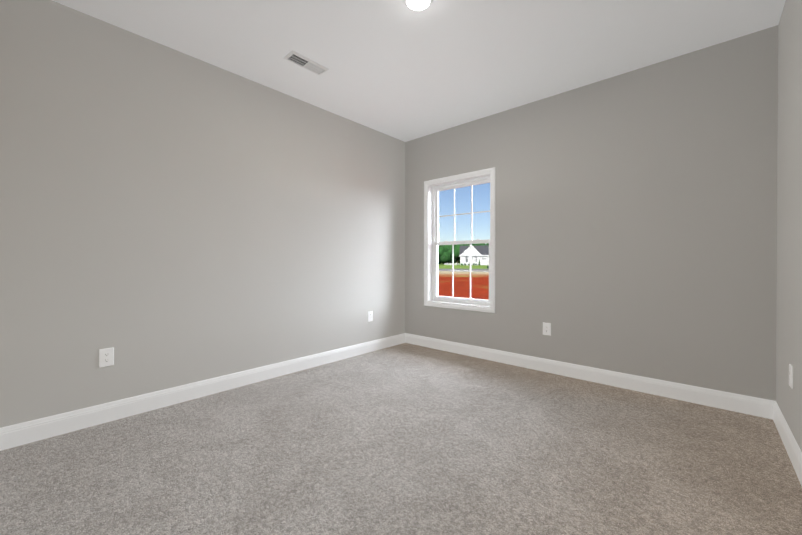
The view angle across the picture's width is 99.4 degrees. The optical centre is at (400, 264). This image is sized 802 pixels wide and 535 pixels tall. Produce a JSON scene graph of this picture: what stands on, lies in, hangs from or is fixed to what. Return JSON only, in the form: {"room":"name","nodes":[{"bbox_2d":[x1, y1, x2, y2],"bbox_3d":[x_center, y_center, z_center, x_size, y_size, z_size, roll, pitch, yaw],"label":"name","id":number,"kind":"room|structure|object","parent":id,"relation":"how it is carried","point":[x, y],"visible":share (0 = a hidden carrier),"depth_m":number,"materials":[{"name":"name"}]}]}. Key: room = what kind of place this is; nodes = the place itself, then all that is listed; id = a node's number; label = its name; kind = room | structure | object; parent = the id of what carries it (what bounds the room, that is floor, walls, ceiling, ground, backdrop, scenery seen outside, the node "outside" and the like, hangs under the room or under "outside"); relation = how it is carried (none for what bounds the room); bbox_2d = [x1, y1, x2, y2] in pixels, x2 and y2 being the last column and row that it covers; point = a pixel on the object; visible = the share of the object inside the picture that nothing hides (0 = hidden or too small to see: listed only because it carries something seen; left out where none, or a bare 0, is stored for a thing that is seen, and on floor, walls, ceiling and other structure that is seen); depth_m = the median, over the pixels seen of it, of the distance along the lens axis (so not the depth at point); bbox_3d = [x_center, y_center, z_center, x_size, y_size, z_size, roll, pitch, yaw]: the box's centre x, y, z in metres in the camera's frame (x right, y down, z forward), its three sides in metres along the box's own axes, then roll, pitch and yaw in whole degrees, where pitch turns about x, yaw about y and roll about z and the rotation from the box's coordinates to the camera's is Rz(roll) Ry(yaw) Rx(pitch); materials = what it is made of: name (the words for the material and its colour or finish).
{"room":"empty bedroom","nodes":[
{"label":"empty bedroom","id":0,"kind":"room"},
{"bbox_2d":[0,0,404,427],"bbox_3d":[-1.246,-0.294,3.324,0.170,2.740,4.060,0,0,42],"label":"wall","id":1,"kind":"structure","parent":0,"point":[170,217],"depth_m":2.58,"materials":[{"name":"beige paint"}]},
{"bbox_2d":[99,347,113,367],"bbox_3d":[-2.020,0.638,2.333,0.008,0.124,0.078,0,0,42],"label":"electrical outlet","id":2,"kind":"object","parent":1,"relation":"attached to","point":[106,357],"visible":1,"depth_m":2.33,"materials":[{"name":"white plastic"}]},
{"bbox_2d":[368,311,372,321],"bbox_3d":[-0.374,0.636,4.168,0.008,0.124,0.078,0,0,42],"label":"electrical outlet","id":3,"kind":"object","parent":1,"relation":"attached to","point":[370,315],"visible":1,"depth_m":4.16,"materials":[{"name":"white plastic"}]},
{"bbox_2d":[0,333,801,485],"bbox_3d":[0.094,1.018,2.129,3.430,0.130,3.720,0,0,42],"label":"baseboard","id":4,"kind":"structure","parent":1,"relation":"attached to","point":[19,434],"depth_m":2.72,"materials":[{"name":"white paint"}]},
{"bbox_2d":[0,343,801,534],"bbox_3d":[0.094,1.143,2.130,3.770,0.120,4.060,0,0,42],"label":"floor","id":5,"kind":"structure","parent":0,"point":[406,439],"depth_m":1.85,"materials":[{"name":"grey carpet"}]},
{"bbox_2d":[52,0,785,141],"bbox_3d":[0.094,-1.717,2.114,3.770,0.120,4.060,0,0,42],"label":"ceiling","id":6,"kind":"structure","parent":0,"point":[400,70],"depth_m":2.54,"materials":[{"name":"white paint"}]},
{"bbox_2d":[283,50,328,75],"bbox_3d":[-0.779,-1.651,2.811,0.142,0.021,0.344,0,0,42],"label":"ceiling vent","id":7,"kind":"object","parent":6,"relation":"in","point":[296,58],"visible":1,"depth_m":2.79,"materials":[{"name":"white metal"}]},
{"bbox_2d":[403,0,432,10],"bbox_3d":[0.108,-1.642,2.115,0.188,0.031,0.188,0,0,42],"label":"ceiling light","id":8,"kind":"object","parent":6,"relation":"attached to","point":[417,5],"visible":1,"depth_m":2.13,"materials":[{"name":"white glass"}]},
{"bbox_2d":[405,25,777,400],"bbox_3d":[1.392,-0.295,3.570,3.430,2.740,0.170,0,0,42],"label":"wall","id":9,"kind":"structure","parent":0,"point":[636,222],"depth_m":2.90,"materials":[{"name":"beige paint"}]},
{"bbox_2d":[424,167,494,312],"bbox_3d":[0.733,-0.270,4.162,0.991,1.614,0.209,0,0,42],"label":"window","id":10,"kind":"structure","parent":9,"relation":"in","point":[432,189],"depth_m":4.24,"materials":[{"name":"white paint"}]},
{"bbox_2d":[543,322,550,335],"bbox_3d":[1.456,0.646,3.398,0.078,0.124,0.008,0,0,42],"label":"outlet","id":11,"kind":"object","parent":9,"relation":"attached to","point":[546,328],"visible":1,"depth_m":3.39,"materials":[{"name":"white plastic"}]},
{"bbox_2d":[776,0,801,451],"bbox_3d":[1.434,-0.281,0.921,0.170,2.740,4.060,0,0,42],"label":"wall","id":12,"kind":"structure","parent":0,"point":[789,265],"depth_m":2.00,"materials":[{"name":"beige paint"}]},
{"bbox_2d":[789,364,792,388],"bbox_3d":[2.228,0.639,1.944,0.008,0.124,0.078,0,0,42],"label":"electrical outlet","id":13,"kind":"object","parent":12,"relation":"attached to","point":[790,375],"visible":0.98,"depth_m":1.93,"materials":[{"name":"white plastic"}]},
{"label":"outside","id":14,"kind":"structure","parent":0,"visible":0},
{"bbox_2d":[438,245,454,263],"bbox_3d":[15.961,-3.744,120.488,6.629,7.740,5.918,0,0,11],"label":"tree","id":15,"kind":"object","parent":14,"point":[444,251],"depth_m":118.63,"materials":[{"name":"green plant"}]},
{"bbox_2d":[450,244,460,262],"bbox_3d":[20.090,-3.640,120.948,6.222,7.371,5.700,0,0,11],"label":"tree","id":16,"kind":"object","parent":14,"point":[456,254],"depth_m":119.08,"materials":[{"name":"green plant"}]},
{"bbox_2d":[438,262,488,299],"bbox_3d":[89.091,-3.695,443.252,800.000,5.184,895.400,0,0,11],"label":"ground","id":17,"kind":"structure","parent":14,"point":[462,283],"depth_m":22.25,"materials":[{"name":"red soil"}]},
{"bbox_2d":[459,245,488,264],"bbox_3d":[28.662,-2.738,100.849,22.200,5.950,11.290,0,0,11],"label":"house","id":18,"kind":"structure","parent":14,"point":[464,255],"depth_m":98.14,"materials":[{"name":"white"}]}
]}

